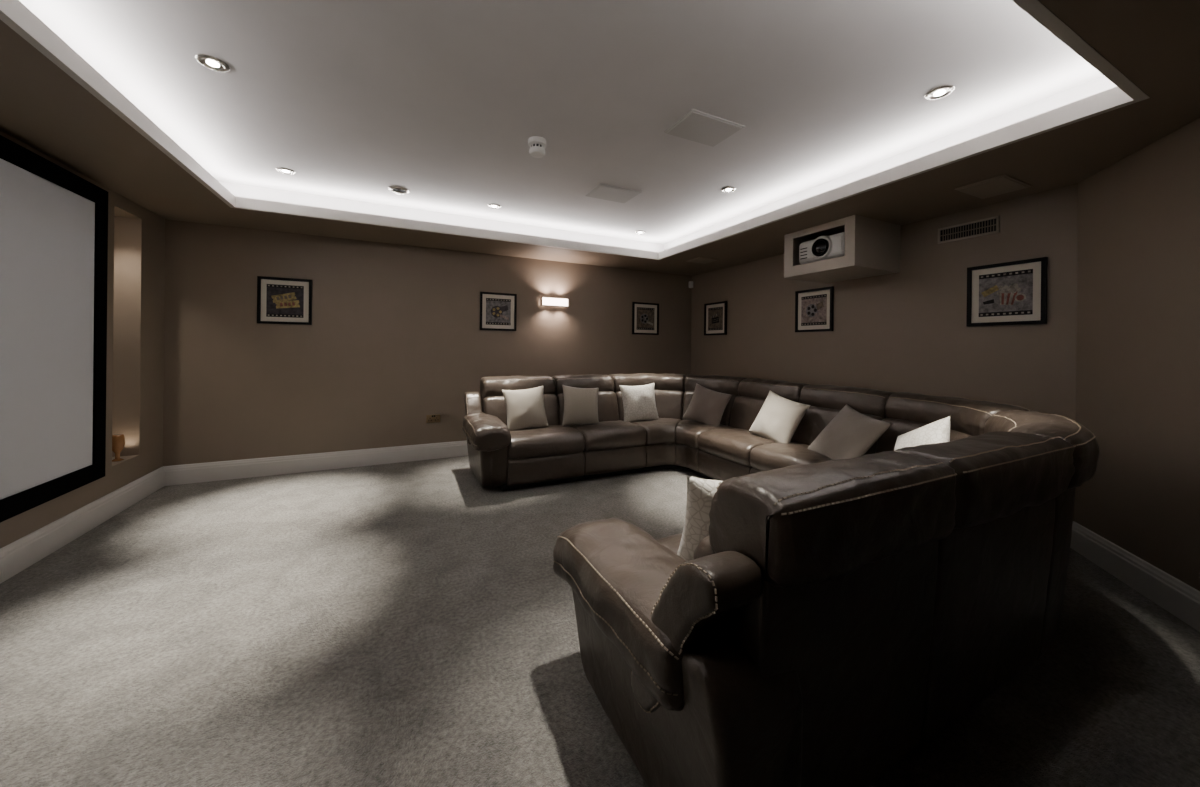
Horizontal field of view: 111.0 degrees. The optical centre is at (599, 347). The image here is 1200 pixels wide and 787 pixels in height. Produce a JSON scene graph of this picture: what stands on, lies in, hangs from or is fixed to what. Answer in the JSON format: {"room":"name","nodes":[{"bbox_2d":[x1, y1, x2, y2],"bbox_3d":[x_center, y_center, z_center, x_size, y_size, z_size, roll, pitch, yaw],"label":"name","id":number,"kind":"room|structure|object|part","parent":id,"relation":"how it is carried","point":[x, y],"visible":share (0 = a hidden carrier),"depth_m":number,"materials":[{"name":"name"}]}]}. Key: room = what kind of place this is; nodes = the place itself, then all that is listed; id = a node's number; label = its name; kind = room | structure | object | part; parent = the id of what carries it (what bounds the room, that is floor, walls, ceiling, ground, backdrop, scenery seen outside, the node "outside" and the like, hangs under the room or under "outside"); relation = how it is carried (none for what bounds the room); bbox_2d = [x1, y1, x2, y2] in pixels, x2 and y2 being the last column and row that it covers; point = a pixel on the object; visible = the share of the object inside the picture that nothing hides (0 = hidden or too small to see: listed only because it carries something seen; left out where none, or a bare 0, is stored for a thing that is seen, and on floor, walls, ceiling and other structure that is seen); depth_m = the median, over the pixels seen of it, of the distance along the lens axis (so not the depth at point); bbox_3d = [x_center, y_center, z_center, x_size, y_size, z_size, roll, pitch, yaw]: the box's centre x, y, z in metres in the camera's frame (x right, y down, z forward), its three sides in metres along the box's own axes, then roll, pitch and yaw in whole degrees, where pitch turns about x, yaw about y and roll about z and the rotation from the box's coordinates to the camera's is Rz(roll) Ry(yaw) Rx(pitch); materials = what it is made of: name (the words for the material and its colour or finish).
{"room":"home theater","nodes":[
{"label":"home theater","id":0,"kind":"room"},
{"bbox_2d":[0,130,164,548],"bbox_3d":[-2.627,-0.077,0.764,0.300,2.620,6.270,1,0,-26],"label":"wall","id":1,"kind":"structure","parent":0,"point":[136,234],"depth_m":3.28,"materials":[{"name":"beige paint"}]},
{"bbox_2d":[0,135,107,522],"bbox_3d":[-2.637,-0.088,1.220,0.080,1.940,3.500,1,0,-26],"label":"projection screen","id":2,"kind":"object","parent":1,"relation":"attached to","point":[54,221],"visible":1,"depth_m":2.36,"materials":[{"name":"white fabric"}]},
{"bbox_2d":[0,467,164,583],"bbox_3d":[-2.491,1.148,0.825,0.020,0.172,6.250,1,0,-26],"label":"baseboard","id":3,"kind":"structure","parent":1,"relation":"attached to","point":[17,556],"depth_m":2.61,"materials":[{"name":"grey"}]},
{"bbox_2d":[112,434,124,461],"bbox_3d":[-3.679,0.761,3.142,0.076,0.200,0.076,1,0,-26],"label":"glass candle holder","id":4,"kind":"object","parent":1,"relation":"on","point":[118,440],"visible":0.88,"depth_m":3.13,"materials":[{"name":"brown glass"}]},
{"bbox_2d":[0,20,256,228],"bbox_3d":[-2.191,-1.143,0.970,0.645,0.040,6.270,1,0,-26],"label":"ceiling soffit","id":5,"kind":"structure","parent":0,"point":[42,107],"depth_m":2.22,"materials":[{"name":"beige paint"}]},
{"bbox_2d":[0,0,234,207],"bbox_3d":[-2.142,-1.164,1.650,0.035,0.087,3.720,1,0,-26],"label":"trim","id":6,"kind":"structure","parent":5,"relation":"attached to","point":[13,13],"depth_m":1.81,"materials":[{"name":"grey paint"}]},
{"bbox_2d":[163,219,691,465],"bbox_3d":[-1.326,-0.064,4.964,6.310,2.620,0.150,1,0,-26],"label":"wall","id":7,"kind":"structure","parent":0,"point":[394,339],"depth_m":4.32,"materials":[{"name":"beige paint"}]},
{"bbox_2d":[257,276,311,324],"bbox_3d":[-3.069,-0.457,4.018,0.430,0.450,0.026,1,0,-26],"label":"framed picture","id":8,"kind":"object","parent":7,"relation":"attached to","point":[279,300],"visible":1,"depth_m":4.01,"materials":[{"name":"black"}]},
{"bbox_2d":[266,287,303,315],"bbox_3d":[-3.070,-0.457,4.020,0.294,0.314,0.002,1,0,-26],"label":"print","id":9,"kind":"object","parent":8,"relation":"attached to","point":[280,301],"depth_m":4.02,"materials":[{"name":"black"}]},
{"bbox_2d":[163,440,467,485],"bbox_3d":[-1.257,1.161,4.910,5.810,0.172,0.020,1,0,-26],"label":"baseboard","id":10,"kind":"structure","parent":7,"relation":"attached to","point":[256,467],"depth_m":4.09,"materials":[{"name":"grey"}]},
{"bbox_2d":[426,414,439,422],"bbox_3d":[-1.866,0.790,4.616,0.146,0.090,0.012,1,0,-26],"label":"power socket","id":11,"kind":"object","parent":7,"relation":"attached to","point":[434,418],"visible":1,"depth_m":4.62,"materials":[{"name":"gold metal"}]},
{"bbox_2d":[480,292,516,330],"bbox_3d":[-1.212,-0.433,4.920,0.430,0.450,0.026,1,0,-26],"label":"framed picture","id":12,"kind":"object","parent":7,"relation":"attached to","point":[498,311],"visible":1,"depth_m":4.92,"materials":[{"name":"black"}]},
{"bbox_2d":[486,300,510,322],"bbox_3d":[-1.213,-0.433,4.922,0.294,0.314,0.002,1,0,-26],"label":"print","id":13,"kind":"object","parent":12,"relation":"attached to","point":[497,311],"depth_m":4.92,"materials":[{"name":"grey"}]},
{"bbox_2d":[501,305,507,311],"bbox_3d":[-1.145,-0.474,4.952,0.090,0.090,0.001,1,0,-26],"label":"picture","id":14,"kind":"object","parent":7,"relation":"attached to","point":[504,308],"depth_m":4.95,"materials":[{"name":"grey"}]},
{"bbox_2d":[540,297,568,306],"bbox_3d":[-0.577,-0.576,5.185,0.350,0.104,0.102,1,0,-26],"label":"wall sconce","id":15,"kind":"object","parent":7,"relation":"attached to","point":[544,301],"visible":1,"depth_m":5.14,"materials":[{"name":"white glass"}]},
{"bbox_3d":[-0.572,-0.576,5.175,0.330,0.090,0.065,1,0,-26],"label":"lamp shade","id":16,"kind":"part","parent":15,"relation":"part of","materials":[{"name":"white glass"}]},
{"bbox_2d":[632,302,658,334],"bbox_3d":[0.646,-0.413,5.822,0.430,0.450,0.026,1,0,-26],"label":"framed picture","id":17,"kind":"object","parent":7,"relation":"attached to","point":[645,316],"visible":1,"depth_m":5.82,"materials":[{"name":"black"}]},
{"bbox_2d":[637,309,653,327],"bbox_3d":[0.645,-0.413,5.824,0.294,0.314,0.002,1,0,-26],"label":"print","id":18,"kind":"object","parent":17,"relation":"attached to","point":[645,317],"depth_m":5.82,"materials":[{"name":"brown"}]},
{"bbox_2d":[232,208,657,268],"bbox_3d":[-1.267,-1.133,4.523,4.120,0.040,0.685,1,0,-26],"label":"ceiling soffit","id":19,"kind":"structure","parent":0,"point":[261,220],"depth_m":4.26,"materials":[{"name":"beige paint"}]},
{"bbox_2d":[235,196,658,259],"bbox_3d":[-1.110,-1.153,4.199,4.050,0.087,0.035,1,0,-26],"label":"trim","id":20,"kind":"structure","parent":19,"relation":"attached to","point":[240,202],"depth_m":3.91,"materials":[{"name":"grey paint"}]},
{"bbox_2d":[19,0,1103,244],"bbox_3d":[0.113,-1.409,2.143,6.410,0.100,6.770,1,0,-26],"label":"ceiling","id":21,"kind":"structure","parent":0,"point":[441,101],"depth_m":2.15,"materials":[{"name":"white paint"}]},
{"bbox_2d":[195,53,229,71],"bbox_3d":[-1.872,-1.375,1.992,0.124,0.010,0.124,1,0,-26],"label":"recessed light","id":22,"kind":"object","parent":21,"relation":"in","point":[211,62],"depth_m":1.98,"materials":[{"name":"white glass"}]},
{"bbox_2d":[276,167,294,174],"bbox_3d":[-2.456,-1.381,3.220,0.124,0.010,0.124,1,0,-26],"label":"recessed light","id":23,"kind":"object","parent":21,"relation":"in","point":[287,171],"depth_m":3.21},
{"bbox_2d":[388,186,409,194],"bbox_3d":[-1.750,-1.359,3.586,0.170,0.038,0.170,1,0,-26],"label":"recessed light","id":24,"kind":"object","parent":21,"relation":"in","point":[398,190],"depth_m":3.57,"materials":[{"name":"silver metal"}]},
{"bbox_2d":[219,181,663,251],"bbox_3d":[-1.210,-1.263,4.408,4.530,0.220,0.020,1,0,-26],"label":"light strip","id":25,"kind":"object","parent":21,"relation":"attached to","point":[239,190],"depth_m":4.11,"materials":[{"name":"white paint"}]},
{"bbox_2d":[488,204,500,208],"bbox_3d":[-1.020,-1.366,3.975,0.124,0.010,0.124,1,0,-26],"label":"recessed light","id":26,"kind":"object","parent":21,"relation":"in","point":[494,206],"depth_m":3.96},
{"bbox_2d":[528,136,545,157],"bbox_3d":[-0.413,-1.314,2.712,0.120,0.101,0.120,1,0,-26],"label":"smoke detector","id":27,"kind":"object","parent":21,"relation":"attached to","point":[537,144],"visible":1,"depth_m":2.67,"materials":[{"name":"white plastic"}]},
{"bbox_2d":[586,183,640,202],"bbox_3d":[0.115,-1.352,3.625,0.397,0.013,0.303,1,0,-26],"label":"ceiling speaker","id":28,"kind":"object","parent":21,"relation":"in","point":[602,191],"depth_m":3.59},
{"bbox_2d":[664,109,744,146],"bbox_3d":[0.640,-1.347,2.543,0.397,0.013,0.282,1,0,-26],"label":"ceiling speaker","id":29,"kind":"object","parent":21,"relation":"in","point":[696,126],"depth_m":2.52},
{"bbox_2d":[721,186,735,192],"bbox_3d":[1.093,-1.344,3.501,0.124,0.010,0.124,1,0,-26],"label":"recessed light","id":30,"kind":"object","parent":21,"relation":"in","point":[730,189],"depth_m":3.49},
{"bbox_2d":[664,76,1115,249],"bbox_3d":[1.742,-1.232,3.535,0.020,0.220,4.130,1,0,-26],"label":"led strip light","id":31,"kind":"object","parent":21,"relation":"attached to","point":[1098,85],"depth_m":2.65,"materials":[{"name":"white paint"}]},
{"bbox_2d":[924,85,954,99],"bbox_3d":[1.780,-1.336,2.160,0.124,0.010,0.124,1,0,-26],"label":"recessed light","id":32,"kind":"object","parent":21,"relation":"in","point":[942,91],"depth_m":2.15,"materials":[{"name":"white glass"}]},
{"bbox_2d":[0,456,1199,786],"bbox_3d":[0.085,1.311,2.143,6.410,0.100,6.770,1,0,-26],"label":"floor","id":33,"kind":"structure","parent":0,"point":[411,623],"depth_m":1.67,"materials":[{"name":"grey carpet"}]},
{"bbox_2d":[462,373,1098,786],"bbox_3d":[0.710,0.785,3.099,2.973,0.964,3.818,1,0,-26],"label":"sectional sofa","id":34,"kind":"object","parent":33,"relation":"on","point":[831,619],"visible":0.94,"depth_m":1.15,"materials":[{"name":"brown leather"}]},
{"bbox_3d":[-1.070,0.930,3.832,0.258,0.552,0.846,1,0,-26],"label":"arm","id":35,"kind":"part","parent":34,"relation":"part of","materials":[{"name":"brown leather"}]},
{"bbox_2d":[483,394,559,425],"bbox_3d":[-0.791,0.686,4.178,0.758,0.437,0.240,1,0,-26],"label":"cushion","id":36,"kind":"object","parent":34,"relation":"on","point":[493,404],"depth_m":4.06,"materials":[{"name":"brown leather"}]},
{"bbox_2d":[502,385,548,430],"bbox_3d":[-0.716,0.588,3.980,0.439,0.435,0.183,1,0,-30],"label":"throw pillow","id":37,"kind":"object","parent":34,"relation":"on","point":[525,409],"visible":0.98,"depth_m":3.92,"materials":[{"name":"beige fabric"}]},
{"bbox_3d":[-0.538,1.072,3.820,0.708,0.242,0.374,1,0,-26],"label":"footrest panel","id":38,"kind":"part","parent":34,"relation":"part of","materials":[{"name":"brown leather"}]},
{"bbox_2d":[508,425,584,459],"bbox_3d":[-0.584,0.873,3.920,0.708,0.213,0.645,1,0,-26],"label":"seat cushion","id":39,"kind":"object","parent":34,"relation":"on","point":[553,442],"depth_m":3.68,"materials":[{"name":"brown leather"}]},
{"bbox_2d":[562,385,598,425],"bbox_3d":[-0.194,0.598,4.233,0.461,0.446,0.181,1,0,-27],"label":"throw pillow","id":40,"kind":"object","parent":34,"relation":"on","point":[580,404],"visible":0.96,"depth_m":4.17,"materials":[{"name":"beige fabric"}]},
{"bbox_2d":[557,391,618,424],"bbox_3d":[-0.135,0.694,4.498,0.698,0.438,0.236,1,0,-26],"label":"cushion","id":41,"kind":"object","parent":34,"relation":"on","point":[608,401],"depth_m":4.50,"materials":[{"name":"brown leather"}]},
{"bbox_2d":[568,420,645,451],"bbox_3d":[0.036,0.878,4.223,0.668,0.213,0.644,1,0,-26],"label":"seat cushion","id":42,"kind":"object","parent":34,"relation":"on","point":[607,435],"depth_m":3.98,"materials":[{"name":"brown leather"}]},
{"bbox_3d":[0.083,1.079,4.122,0.668,0.242,0.373,1,0,-26],"label":"footrest panel","id":43,"kind":"part","parent":34,"relation":"part of","materials":[{"name":"brown leather"}]},
{"bbox_2d":[619,383,658,421],"bbox_3d":[0.430,0.600,4.504,0.438,0.430,0.178,1,0,-18],"label":"throw pillow","id":44,"kind":"object","parent":34,"relation":"on","point":[639,403],"visible":0.98,"depth_m":4.45,"materials":[{"name":"beige fabric"}]},
{"bbox_2d":[615,390,683,420],"bbox_3d":[0.573,0.703,4.774,0.854,0.438,0.302,1,0,-10],"label":"cushion","id":45,"kind":"object","parent":34,"relation":"on","point":[669,403],"depth_m":4.72,"materials":[{"name":"brown leather"}]},
{"bbox_2d":[630,418,681,444],"bbox_3d":[0.672,0.886,4.511,0.726,0.216,0.678,1,0,-26],"label":"seat cushion","id":46,"kind":"object","parent":34,"relation":"on","point":[661,431],"depth_m":4.18,"materials":[{"name":"brown leather"}]},
{"bbox_3d":[0.649,1.084,4.369,0.563,0.242,0.422,1,0,-26],"label":"footrest panel","id":47,"kind":"part","parent":34,"relation":"part of","materials":[{"name":"brown leather"}]},
{"bbox_2d":[656,533,681,553],"bbox_3d":[0.532,0.884,1.563,0.683,0.215,0.646,1,0,-26],"label":"seat cushion","id":48,"kind":"object","parent":34,"relation":"on","point":[672,542],"depth_m":1.67,"materials":[{"name":"brown leather"}]},
{"bbox_3d":[0.961,1.088,4.273,0.422,0.242,0.537,1,0,-26],"label":"footrest panel","id":49,"kind":"part","parent":34,"relation":"part of","materials":[{"name":"brown leather"}]},
{"bbox_3d":[0.165,0.943,1.242,0.258,0.552,0.847,1,0,-26],"label":"arm","id":50,"kind":"part","parent":34,"relation":"part of","materials":[{"name":"brown leather"}]},
{"bbox_2d":[677,476,722,560],"bbox_3d":[0.466,0.620,1.385,0.455,0.426,0.194,1,0,2],"label":"throw pillow","id":51,"kind":"object","parent":34,"relation":"on","point":[700,492],"visible":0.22,"depth_m":1.31,"materials":[{"name":"beige fabric"}]},
{"bbox_2d":[693,536,714,559],"bbox_3d":[0.567,0.701,1.223,0.695,0.439,0.237,1,0,-26],"label":"cushion","id":52,"kind":"object","parent":34,"relation":"on","point":[706,547],"depth_m":1.06,"materials":[{"name":"brown leather"}]},
{"bbox_2d":[675,420,734,448],"bbox_3d":[1.034,0.889,4.399,0.681,0.216,0.703,1,0,-26],"label":"seat cushion","id":53,"kind":"object","parent":34,"relation":"on","point":[687,432],"depth_m":4.15,"materials":[{"name":"brown leather"}]},
{"bbox_2d":[682,383,731,425],"bbox_3d":[1.126,0.622,4.352,0.492,0.472,0.211,1,0,41],"label":"throw pillow","id":54,"kind":"object","parent":34,"relation":"on","point":[706,406],"visible":0.95,"depth_m":4.29,"materials":[{"name":"beige fabric"}]},
{"bbox_2d":[683,391,736,425],"bbox_3d":[1.228,0.707,4.603,0.677,0.439,0.271,1,0,41],"label":"cushion","id":55,"kind":"object","parent":34,"relation":"on","point":[687,395],"depth_m":4.39,"materials":[{"name":"brown leather"}]},
{"bbox_3d":[1.244,1.091,3.749,0.374,0.242,0.648,1,0,-26],"label":"footrest panel","id":56,"kind":"part","parent":34,"relation":"part of","materials":[{"name":"brown leather"}]},
{"bbox_2d":[698,428,790,465],"bbox_3d":[1.348,0.892,3.798,0.645,0.214,0.648,1,0,-26],"label":"seat cushion","id":57,"kind":"object","parent":34,"relation":"on","point":[728,446],"depth_m":3.66,"materials":[{"name":"brown leather"}]},
{"bbox_2d":[729,396,765,429],"bbox_3d":[1.594,0.711,4.028,0.239,0.440,0.748,1,0,-26],"label":"cushion","id":58,"kind":"object","parent":34,"relation":"on","point":[743,410],"depth_m":4.15,"materials":[{"name":"brown leather"}]},
{"bbox_3d":[1.532,1.094,3.156,0.373,0.242,0.666,1,0,-26],"label":"footrest panel","id":59,"kind":"part","parent":34,"relation":"part of","materials":[{"name":"brown leather"}]},
{"bbox_2d":[748,390,809,442],"bbox_3d":[1.565,0.626,3.631,0.234,0.469,0.496,1,0,-22],"label":"throw pillow","id":60,"kind":"object","parent":34,"relation":"on","point":[779,417],"visible":0.96,"depth_m":3.55,"materials":[{"name":"beige fabric"}]},
{"bbox_2d":[750,442,831,470],"bbox_3d":[1.636,0.895,3.203,0.646,0.214,0.671,1,0,-26],"label":"seat cushion","id":61,"kind":"object","parent":34,"relation":"on","point":[764,456],"depth_m":3.19,"materials":[{"name":"brown leather"}]},
{"bbox_2d":[791,406,883,454],"bbox_3d":[1.916,0.715,3.364,0.236,0.438,0.724,1,0,-26],"label":"cushion","id":62,"kind":"object","parent":34,"relation":"on","point":[816,418],"depth_m":3.43,"materials":[{"name":"brown leather"}]},
{"bbox_2d":[807,404,892,459],"bbox_3d":[1.804,0.659,3.025,0.298,0.438,0.527,1,0,-4],"label":"throw pillow","id":63,"kind":"object","parent":34,"relation":"on","point":[851,433],"visible":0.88,"depth_m":2.94,"materials":[{"name":"beige fabric"}]},
{"bbox_2d":[894,415,950,450],"bbox_3d":[1.909,0.645,2.464,0.233,0.520,0.549,1,0,-5],"label":"throw pillow","id":64,"kind":"object","parent":34,"relation":"on","point":[938,431],"visible":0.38,"depth_m":2.40,"materials":[{"name":"white fabric"}]},
{"bbox_2d":[875,418,970,452],"bbox_3d":[2.140,0.718,2.672,0.285,0.440,0.799,1,0,-3],"label":"cushion","id":65,"kind":"object","parent":34,"relation":"on","point":[900,426],"depth_m":2.87,"materials":[{"name":"brown leather"}]},
{"bbox_2d":[691,183,1077,520],"bbox_3d":[2.288,-0.026,4.457,0.150,2.620,3.920,1,0,-26],"label":"wall","id":66,"kind":"structure","parent":0,"point":[906,330],"depth_m":3.44,"materials":[{"name":"beige paint"}]},
{"bbox_2d":[704,301,726,334],"bbox_3d":[1.593,-0.403,5.696,0.026,0.450,0.430,1,0,-26],"label":"framed picture","id":67,"kind":"object","parent":66,"relation":"attached to","point":[715,314],"visible":1,"depth_m":5.69,"materials":[{"name":"black"}]},
{"bbox_2d":[708,309,722,327],"bbox_3d":[1.595,-0.403,5.697,0.002,0.314,0.294,1,0,-26],"label":"print","id":68,"kind":"object","parent":67,"relation":"attached to","point":[715,316],"depth_m":5.69,"materials":[{"name":"brown"}]},
{"bbox_2d":[795,286,833,331],"bbox_3d":[2.250,-0.397,4.342,0.026,0.450,0.430,1,0,-26],"label":"framed picture","id":69,"kind":"object","parent":66,"relation":"attached to","point":[814,308],"visible":1,"depth_m":4.33,"materials":[{"name":"black"}]},
{"bbox_2d":[801,297,826,324],"bbox_3d":[2.252,-0.396,4.343,0.002,0.314,0.294,1,0,-26],"label":"print","id":70,"kind":"object","parent":69,"relation":"attached to","point":[813,309],"depth_m":4.34},
{"bbox_2d":[938,216,999,243],"bbox_3d":[2.830,-0.905,3.176,0.012,0.120,0.380,1,0,-26],"label":"air vent grille","id":71,"kind":"object","parent":66,"relation":"in","point":[991,225],"visible":1,"depth_m":3.16,"materials":[{"name":"beige"}]},
{"bbox_2d":[966,257,1047,326],"bbox_3d":[2.916,-0.390,2.970,0.026,0.450,0.430,1,0,-26],"label":"framed picture","id":72,"kind":"object","parent":66,"relation":"attached to","point":[1014,292],"visible":1,"depth_m":2.95,"materials":[{"name":"black"}]},
{"bbox_2d":[979,273,1032,312],"bbox_3d":[2.918,-0.390,2.971,0.002,0.314,0.294,1,0,-26],"label":"print","id":73,"kind":"object","parent":72,"relation":"attached to","point":[998,292],"depth_m":2.96,"materials":[{"name":"multicoloured"}]},
{"bbox_2d":[634,81,1199,275],"bbox_3d":[2.320,-1.096,3.161,1.145,0.040,6.270,1,0,-26],"label":"ceiling","id":74,"kind":"structure","parent":0,"point":[1070,154],"depth_m":2.58,"materials":[{"name":"paint"}]},
{"bbox_2d":[687,257,718,263],"bbox_3d":[1.265,-1.080,5.089,0.300,0.013,0.260,1,0,-26],"label":"ceiling speaker","id":75,"kind":"object","parent":74,"relation":"in","point":[703,260],"depth_m":5.05},
{"bbox_2d":[784,215,899,282],"bbox_3d":[2.195,-0.872,3.774,0.630,0.410,0.680,1,0,-26],"label":"housing","id":76,"kind":"object","parent":74,"relation":"hanging from","point":[872,246],"visible":0.96,"depth_m":3.53,"materials":[{"name":"beige paint"}]},
{"bbox_2d":[799,232,844,263],"bbox_3d":[2.106,-0.838,3.722,0.416,0.300,0.465,1,0,-26],"label":"projector","id":77,"kind":"object","parent":76,"relation":"in","point":[820,248],"depth_m":3.60,"materials":[{"name":"beige plastic"}]},
{"bbox_2d":[658,86,1149,259],"bbox_3d":[1.532,-1.125,3.434,0.035,0.087,3.720,1,0,-26],"label":"trim","id":78,"kind":"structure","parent":74,"relation":"attached to","point":[1114,98],"depth_m":2.40,"materials":[{"name":"grey paint"}]},
{"bbox_2d":[954,174,1031,198],"bbox_3d":[2.615,-1.066,2.743,0.380,0.013,0.260,1,0,-26],"label":"ceiling speaker","id":79,"kind":"object","parent":74,"relation":"in","point":[1002,184],"depth_m":2.72},
{"bbox_2d":[1038,0,1199,96],"bbox_3d":[0.914,-1.111,0.030,4.120,0.040,1.865,1,0,-26],"label":"ceiling soffit","id":80,"kind":"structure","parent":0,"point":[1155,44],"depth_m":1.42,"materials":[{"name":"beige paint"}]},
{"bbox_2d":[1012,0,1146,99],"bbox_3d":[0.500,-1.136,0.884,4.050,0.087,0.035,1,0,-26],"label":"trim","id":81,"kind":"structure","parent":80,"relation":"attached to","point":[1037,10],"depth_m":1.47,"materials":[{"name":"grey"}]},
{"bbox_2d":[1075,118,1199,590],"bbox_3d":[2.783,-0.021,1.801,0.170,2.620,2.033,1,0,20],"label":"wall","id":82,"kind":"structure","parent":0,"point":[1138,333],"depth_m":2.17,"materials":[{"name":"beige paint"}]},
{"bbox_2d":[1071,521,1199,631],"bbox_3d":[2.693,1.202,1.772,0.020,0.172,1.926,1,0,22],"label":"baseboard","id":83,"kind":"structure","parent":82,"relation":"attached to","point":[1175,596],"depth_m":2.16,"materials":[{"name":"grey"}]}
]}

